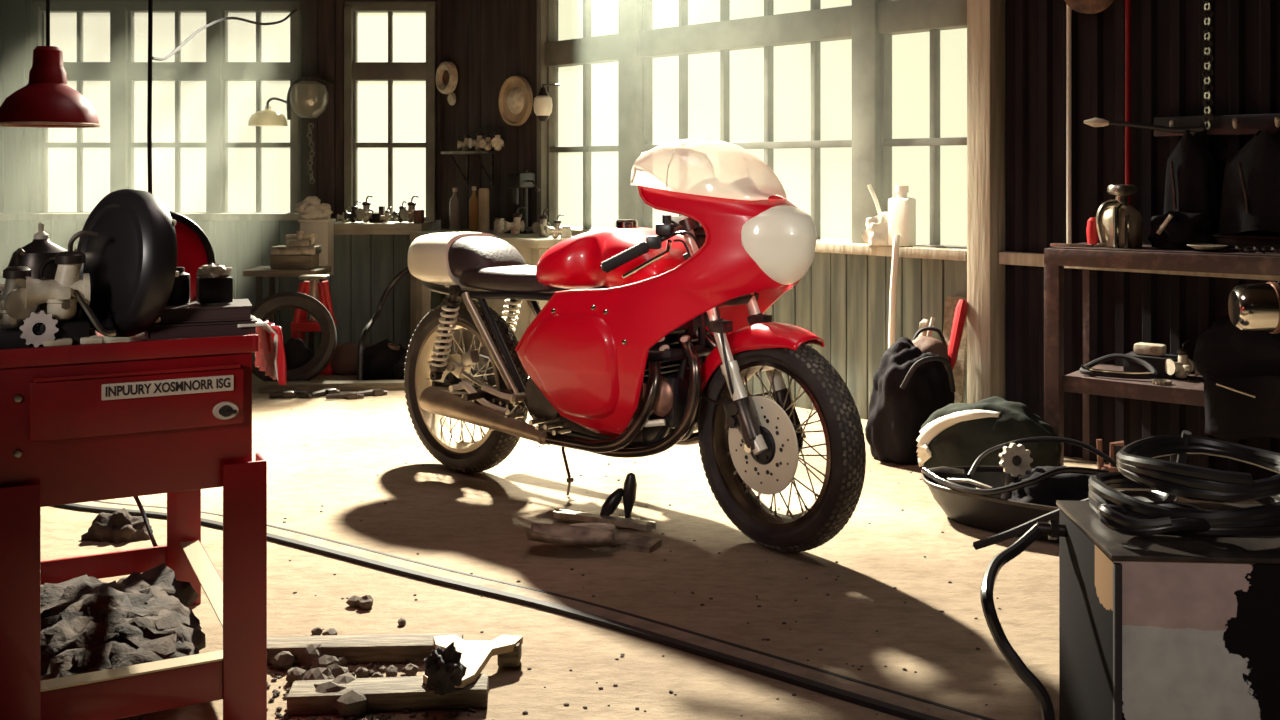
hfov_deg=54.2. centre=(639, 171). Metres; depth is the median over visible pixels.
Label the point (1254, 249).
chain
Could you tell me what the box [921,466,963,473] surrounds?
rod
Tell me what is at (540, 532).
cracked casting
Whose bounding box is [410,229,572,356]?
workbench
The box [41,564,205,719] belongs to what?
heap
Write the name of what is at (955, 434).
bundle
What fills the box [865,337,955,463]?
duffel bag
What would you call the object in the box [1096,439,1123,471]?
stand
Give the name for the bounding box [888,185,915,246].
bottle
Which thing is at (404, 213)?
carburettor
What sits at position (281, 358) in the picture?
rag
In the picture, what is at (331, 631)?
stone
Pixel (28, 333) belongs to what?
sprocket
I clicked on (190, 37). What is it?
wire
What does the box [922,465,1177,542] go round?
bowl
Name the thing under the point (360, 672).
stone
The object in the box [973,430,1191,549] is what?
air lance
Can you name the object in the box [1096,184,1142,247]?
vase
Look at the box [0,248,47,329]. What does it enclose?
carburettor
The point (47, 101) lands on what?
pendant lamp
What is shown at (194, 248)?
disc
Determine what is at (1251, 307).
hanging muffler
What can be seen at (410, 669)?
stone
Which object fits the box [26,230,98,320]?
carburettor
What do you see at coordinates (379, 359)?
sack
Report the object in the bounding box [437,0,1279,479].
wall
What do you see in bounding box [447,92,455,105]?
disc
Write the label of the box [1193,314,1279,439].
sack
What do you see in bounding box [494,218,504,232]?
jar
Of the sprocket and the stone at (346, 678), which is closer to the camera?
the sprocket
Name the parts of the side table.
leg, leg, leg, leg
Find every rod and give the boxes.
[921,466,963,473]
[947,478,992,488]
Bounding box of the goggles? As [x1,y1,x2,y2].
[1079,354,1157,378]
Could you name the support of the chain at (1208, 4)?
attached to the lever at (1094, 122)
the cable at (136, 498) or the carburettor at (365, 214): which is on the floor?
the cable at (136, 498)
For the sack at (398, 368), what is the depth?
6.46 m
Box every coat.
[1164,130,1218,219]
[1218,130,1279,234]
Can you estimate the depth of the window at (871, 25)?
6.06 m
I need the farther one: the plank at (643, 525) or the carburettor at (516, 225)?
the carburettor at (516, 225)
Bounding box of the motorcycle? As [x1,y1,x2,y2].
[404,139,865,551]
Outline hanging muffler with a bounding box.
[1228,279,1279,333]
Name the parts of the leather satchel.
satchel handle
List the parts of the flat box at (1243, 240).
box lid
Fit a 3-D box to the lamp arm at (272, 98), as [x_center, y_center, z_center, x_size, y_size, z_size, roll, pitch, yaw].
[-2.306,-0.382,7.909,0.323,0.183,0.278,0,0,0]
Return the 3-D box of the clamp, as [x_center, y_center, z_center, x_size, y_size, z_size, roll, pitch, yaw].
[1.650,0.210,4.508,0.074,0.118,0.058,0,0,0]
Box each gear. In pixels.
[999,443,1032,498]
[1152,379,1171,384]
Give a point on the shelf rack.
(1189, 390)
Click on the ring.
(446, 77)
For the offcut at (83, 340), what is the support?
on the tool cart
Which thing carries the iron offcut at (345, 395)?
on the floor
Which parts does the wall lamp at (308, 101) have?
bulb, hanging chain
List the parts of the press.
feed lever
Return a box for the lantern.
[533,84,559,121]
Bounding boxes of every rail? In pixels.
[54,501,995,719]
[1154,113,1279,136]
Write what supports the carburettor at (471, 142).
on the wall shelf
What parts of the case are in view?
hose coil, case lid, hose coil, hose coil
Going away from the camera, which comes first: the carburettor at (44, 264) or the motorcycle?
the carburettor at (44, 264)
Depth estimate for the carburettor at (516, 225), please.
6.91 m
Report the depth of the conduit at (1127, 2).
4.66 m
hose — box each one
[357,267,409,379]
[980,524,1054,719]
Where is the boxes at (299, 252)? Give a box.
[270,231,321,268]
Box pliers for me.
[600,472,639,527]
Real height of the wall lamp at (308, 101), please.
0.687 m
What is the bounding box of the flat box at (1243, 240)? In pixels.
[1211,233,1279,248]
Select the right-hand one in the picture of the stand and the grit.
the stand
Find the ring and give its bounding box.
[435,62,457,93]
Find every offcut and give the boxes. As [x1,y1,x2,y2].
[43,338,71,346]
[80,336,102,343]
[269,391,296,397]
[288,390,311,397]
[310,388,339,396]
[326,392,363,398]
[358,388,386,395]
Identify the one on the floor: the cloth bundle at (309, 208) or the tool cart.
the tool cart
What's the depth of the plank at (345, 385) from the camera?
6.33 m
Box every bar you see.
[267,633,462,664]
[918,319,929,336]
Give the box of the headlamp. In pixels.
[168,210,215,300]
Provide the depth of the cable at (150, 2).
3.05 m
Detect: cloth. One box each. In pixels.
[238,315,277,380]
[862,212,889,245]
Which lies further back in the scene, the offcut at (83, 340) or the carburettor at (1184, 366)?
the carburettor at (1184, 366)
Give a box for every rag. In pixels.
[265,320,285,384]
[1147,210,1212,248]
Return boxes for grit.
[267,659,493,719]
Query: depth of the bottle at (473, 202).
7.50 m
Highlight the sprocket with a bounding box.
[19,310,59,346]
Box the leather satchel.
[912,326,948,370]
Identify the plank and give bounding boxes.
[260,380,404,391]
[287,673,487,714]
[553,509,655,530]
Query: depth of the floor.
3.44 m
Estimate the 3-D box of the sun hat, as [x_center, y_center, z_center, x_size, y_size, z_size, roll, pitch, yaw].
[-0.749,-0.424,7.437,0.050,0.300,0.300,0,0,-43]
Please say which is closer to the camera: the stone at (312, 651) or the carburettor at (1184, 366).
the stone at (312, 651)
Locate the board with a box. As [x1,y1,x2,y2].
[943,296,966,402]
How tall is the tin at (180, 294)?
0.072 m
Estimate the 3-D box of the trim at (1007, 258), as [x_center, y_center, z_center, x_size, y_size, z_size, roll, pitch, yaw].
[2.035,0.348,4.468,0.050,0.050,1.661,0,0,-43]
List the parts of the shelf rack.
post, pale strip, post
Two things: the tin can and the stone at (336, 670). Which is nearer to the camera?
the stone at (336, 670)
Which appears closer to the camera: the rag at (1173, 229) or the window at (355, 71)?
the rag at (1173, 229)
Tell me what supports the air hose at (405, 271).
on the floor
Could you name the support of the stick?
in the cloth at (876, 232)
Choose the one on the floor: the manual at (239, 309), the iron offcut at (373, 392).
the iron offcut at (373, 392)
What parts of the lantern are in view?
globe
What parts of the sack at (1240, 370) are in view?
cord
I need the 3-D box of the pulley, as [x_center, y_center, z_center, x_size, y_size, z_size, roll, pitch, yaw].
[1.721,-0.708,4.763,0.115,0.210,0.210,0,0,-43]
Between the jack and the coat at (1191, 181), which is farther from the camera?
the jack
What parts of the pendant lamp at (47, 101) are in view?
lamp cord, lamp shade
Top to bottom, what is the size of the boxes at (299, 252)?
0.215 m
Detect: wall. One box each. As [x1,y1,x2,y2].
[0,0,441,343]
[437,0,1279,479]
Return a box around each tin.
[167,267,189,303]
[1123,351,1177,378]
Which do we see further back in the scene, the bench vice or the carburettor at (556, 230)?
the bench vice
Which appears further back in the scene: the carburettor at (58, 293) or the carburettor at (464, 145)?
the carburettor at (464, 145)
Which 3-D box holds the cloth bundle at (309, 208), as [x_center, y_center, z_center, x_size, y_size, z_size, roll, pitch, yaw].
[-1.979,0.227,7.582,0.234,0.166,0.132,0,0,0]
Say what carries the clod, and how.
on the floor
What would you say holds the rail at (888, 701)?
on the floor
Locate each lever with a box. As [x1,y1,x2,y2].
[926,317,934,335]
[1084,118,1206,132]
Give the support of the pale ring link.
on the floor
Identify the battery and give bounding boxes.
[39,319,89,346]
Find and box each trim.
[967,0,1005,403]
[999,251,1279,280]
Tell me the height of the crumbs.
0.007 m
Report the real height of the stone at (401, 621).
0.016 m
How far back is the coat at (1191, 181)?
4.40 m
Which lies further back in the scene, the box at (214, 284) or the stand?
the stand
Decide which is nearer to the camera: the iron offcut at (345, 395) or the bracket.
the bracket
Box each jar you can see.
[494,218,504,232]
[560,226,571,237]
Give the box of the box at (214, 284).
[196,263,232,303]
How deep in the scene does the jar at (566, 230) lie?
6.71 m
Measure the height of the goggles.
0.072 m
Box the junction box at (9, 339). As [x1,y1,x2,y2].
[0,327,39,348]
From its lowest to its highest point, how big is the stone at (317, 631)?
0.018 m
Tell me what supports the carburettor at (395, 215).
on the bench
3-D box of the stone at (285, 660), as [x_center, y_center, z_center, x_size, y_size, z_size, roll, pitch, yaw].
[-0.801,1.090,2.801,0.058,0.036,0.049,0,0,36]
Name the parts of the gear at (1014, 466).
gear stem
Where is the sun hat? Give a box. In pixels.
[499,76,532,125]
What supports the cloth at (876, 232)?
on the window at (871, 25)
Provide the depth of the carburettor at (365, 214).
7.83 m
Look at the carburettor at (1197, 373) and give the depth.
4.34 m
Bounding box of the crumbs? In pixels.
[273,411,1000,716]
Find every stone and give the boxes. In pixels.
[270,651,294,669]
[286,667,305,683]
[298,644,324,665]
[301,668,334,680]
[311,627,322,635]
[311,655,338,667]
[314,682,346,692]
[322,628,337,634]
[327,663,348,677]
[332,672,354,683]
[332,690,367,716]
[337,656,347,666]
[346,595,360,606]
[354,667,369,677]
[358,595,372,608]
[371,672,381,677]
[385,665,397,676]
[398,618,405,625]
[405,663,417,675]
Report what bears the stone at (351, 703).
on the floor
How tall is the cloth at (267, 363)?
0.121 m
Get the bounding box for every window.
[0,2,330,219]
[344,2,436,222]
[528,0,966,260]
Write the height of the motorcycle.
1.216 m
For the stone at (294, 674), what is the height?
0.032 m
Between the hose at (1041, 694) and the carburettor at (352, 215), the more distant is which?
the carburettor at (352, 215)
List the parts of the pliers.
blade, blade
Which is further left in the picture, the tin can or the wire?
the wire
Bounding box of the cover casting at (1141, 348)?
[1134,342,1166,355]
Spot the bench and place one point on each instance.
(358, 227)
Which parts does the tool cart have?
leg, stand rail, drawer, name plate, leg, drawer pull, leg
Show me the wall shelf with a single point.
(491, 178)
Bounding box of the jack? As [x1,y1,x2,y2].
[291,275,336,374]
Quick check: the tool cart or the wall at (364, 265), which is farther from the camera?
the wall at (364, 265)
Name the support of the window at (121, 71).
in the wall at (364, 265)
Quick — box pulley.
[1064,0,1113,13]
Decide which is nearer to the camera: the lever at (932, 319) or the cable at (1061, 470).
the cable at (1061, 470)
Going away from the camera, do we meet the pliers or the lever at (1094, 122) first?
the pliers
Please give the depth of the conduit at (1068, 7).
4.82 m
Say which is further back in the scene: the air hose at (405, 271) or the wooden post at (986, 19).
the air hose at (405, 271)
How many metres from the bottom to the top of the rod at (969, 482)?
0.027 m
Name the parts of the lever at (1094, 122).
lever handle, lever arm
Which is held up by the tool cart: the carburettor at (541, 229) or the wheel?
the wheel
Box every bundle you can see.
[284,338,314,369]
[295,196,332,218]
[916,396,1061,467]
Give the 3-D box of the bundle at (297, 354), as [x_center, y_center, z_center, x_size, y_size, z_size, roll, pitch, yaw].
[-1.802,0.986,6.541,0.222,0.238,0.111,0,0,0]
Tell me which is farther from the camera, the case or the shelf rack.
the shelf rack
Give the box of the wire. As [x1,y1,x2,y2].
[152,9,296,60]
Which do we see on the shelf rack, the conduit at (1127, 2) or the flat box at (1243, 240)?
the flat box at (1243, 240)
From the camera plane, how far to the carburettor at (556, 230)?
6.62 m
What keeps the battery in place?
on the tool cart
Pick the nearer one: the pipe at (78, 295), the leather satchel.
the pipe at (78, 295)
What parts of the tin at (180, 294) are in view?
lid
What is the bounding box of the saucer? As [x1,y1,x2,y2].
[1187,244,1227,249]
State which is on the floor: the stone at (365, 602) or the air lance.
the stone at (365, 602)
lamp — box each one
[0,0,100,127]
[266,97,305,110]
[287,76,333,183]
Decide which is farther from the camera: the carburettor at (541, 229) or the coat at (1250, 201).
the carburettor at (541, 229)
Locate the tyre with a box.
[251,292,336,381]
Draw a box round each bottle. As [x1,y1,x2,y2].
[449,188,460,229]
[469,186,478,230]
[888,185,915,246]
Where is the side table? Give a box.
[243,266,330,352]
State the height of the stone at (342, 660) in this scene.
0.023 m
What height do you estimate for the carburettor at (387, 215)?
0.099 m
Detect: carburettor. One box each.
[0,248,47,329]
[14,257,54,329]
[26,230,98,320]
[337,207,348,221]
[344,201,360,222]
[355,195,373,221]
[380,207,391,222]
[392,201,406,221]
[400,195,418,222]
[457,131,472,150]
[468,127,486,150]
[479,130,492,150]
[488,126,503,150]
[504,207,525,235]
[532,209,550,236]
[547,214,563,237]
[1165,340,1194,378]
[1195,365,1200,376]
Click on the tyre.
(273, 303)
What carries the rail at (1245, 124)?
attached to the wall at (841, 299)
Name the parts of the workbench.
leg, leg, door panel, leg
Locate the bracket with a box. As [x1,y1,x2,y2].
[423,635,522,694]
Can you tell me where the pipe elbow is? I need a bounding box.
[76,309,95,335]
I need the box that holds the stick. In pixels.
[867,184,881,213]
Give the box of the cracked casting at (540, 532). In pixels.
[526,523,614,545]
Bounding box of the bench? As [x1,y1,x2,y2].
[334,221,431,339]
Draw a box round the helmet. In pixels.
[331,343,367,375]
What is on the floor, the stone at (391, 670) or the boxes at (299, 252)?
the stone at (391, 670)
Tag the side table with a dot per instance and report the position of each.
(259, 272)
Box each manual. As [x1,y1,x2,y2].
[144,316,256,339]
[154,299,251,323]
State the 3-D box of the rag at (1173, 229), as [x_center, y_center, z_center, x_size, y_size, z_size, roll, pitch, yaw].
[1.904,0.202,4.407,0.220,0.132,0.208,0,0,38]
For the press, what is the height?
0.360 m
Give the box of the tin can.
[413,210,423,222]
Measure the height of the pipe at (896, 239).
0.835 m
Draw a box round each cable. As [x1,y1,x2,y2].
[134,496,157,546]
[147,0,152,193]
[921,467,1108,495]
[967,436,1116,477]
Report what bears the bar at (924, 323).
on the floor
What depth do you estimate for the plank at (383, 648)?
2.83 m
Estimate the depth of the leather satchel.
5.00 m
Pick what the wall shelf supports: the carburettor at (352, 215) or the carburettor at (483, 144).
the carburettor at (483, 144)
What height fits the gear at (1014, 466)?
0.191 m
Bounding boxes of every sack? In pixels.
[363,339,406,379]
[393,352,406,379]
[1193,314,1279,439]
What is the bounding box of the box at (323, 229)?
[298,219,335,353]
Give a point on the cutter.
(961, 308)
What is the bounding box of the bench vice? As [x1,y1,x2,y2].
[369,206,389,221]
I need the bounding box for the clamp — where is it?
[1086,217,1103,246]
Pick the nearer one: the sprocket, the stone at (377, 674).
the sprocket
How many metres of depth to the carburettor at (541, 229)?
6.79 m
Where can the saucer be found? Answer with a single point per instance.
(1195, 246)
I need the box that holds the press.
[504,171,539,233]
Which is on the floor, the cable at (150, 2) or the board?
the board
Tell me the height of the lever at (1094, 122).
0.062 m
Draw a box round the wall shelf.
[441,151,499,185]
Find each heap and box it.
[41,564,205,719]
[1008,466,1091,506]
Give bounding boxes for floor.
[41,344,1259,719]
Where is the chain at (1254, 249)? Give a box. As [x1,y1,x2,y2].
[1226,245,1279,252]
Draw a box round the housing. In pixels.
[8,222,67,279]
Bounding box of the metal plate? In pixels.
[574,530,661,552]
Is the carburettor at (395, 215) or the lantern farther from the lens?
the carburettor at (395, 215)
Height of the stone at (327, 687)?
0.053 m
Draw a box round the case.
[1036,434,1279,719]
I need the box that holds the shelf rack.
[1044,242,1279,465]
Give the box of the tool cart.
[0,331,266,719]
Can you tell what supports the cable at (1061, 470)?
on the bowl
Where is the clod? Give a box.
[81,508,152,543]
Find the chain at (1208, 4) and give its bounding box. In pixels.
[1203,0,1212,129]
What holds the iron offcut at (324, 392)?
on the floor
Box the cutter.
[947,300,966,371]
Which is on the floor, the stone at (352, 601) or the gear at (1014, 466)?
the stone at (352, 601)
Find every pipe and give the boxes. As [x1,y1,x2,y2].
[74,290,115,336]
[888,234,899,347]
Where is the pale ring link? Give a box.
[570,523,615,530]
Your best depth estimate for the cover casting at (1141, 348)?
4.49 m
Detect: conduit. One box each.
[1067,5,1070,243]
[1125,0,1130,204]
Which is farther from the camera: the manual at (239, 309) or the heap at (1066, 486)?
the heap at (1066, 486)
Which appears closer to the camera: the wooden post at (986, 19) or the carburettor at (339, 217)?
the wooden post at (986, 19)
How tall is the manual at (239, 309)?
0.028 m
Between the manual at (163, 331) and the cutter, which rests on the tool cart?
the manual at (163, 331)
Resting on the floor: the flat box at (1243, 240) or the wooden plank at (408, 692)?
the wooden plank at (408, 692)
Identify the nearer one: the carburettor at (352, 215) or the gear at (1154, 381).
the gear at (1154, 381)
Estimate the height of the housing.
0.135 m
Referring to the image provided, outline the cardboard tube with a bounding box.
[479,188,488,231]
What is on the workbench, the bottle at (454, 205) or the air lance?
the bottle at (454, 205)
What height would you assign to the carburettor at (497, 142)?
0.147 m

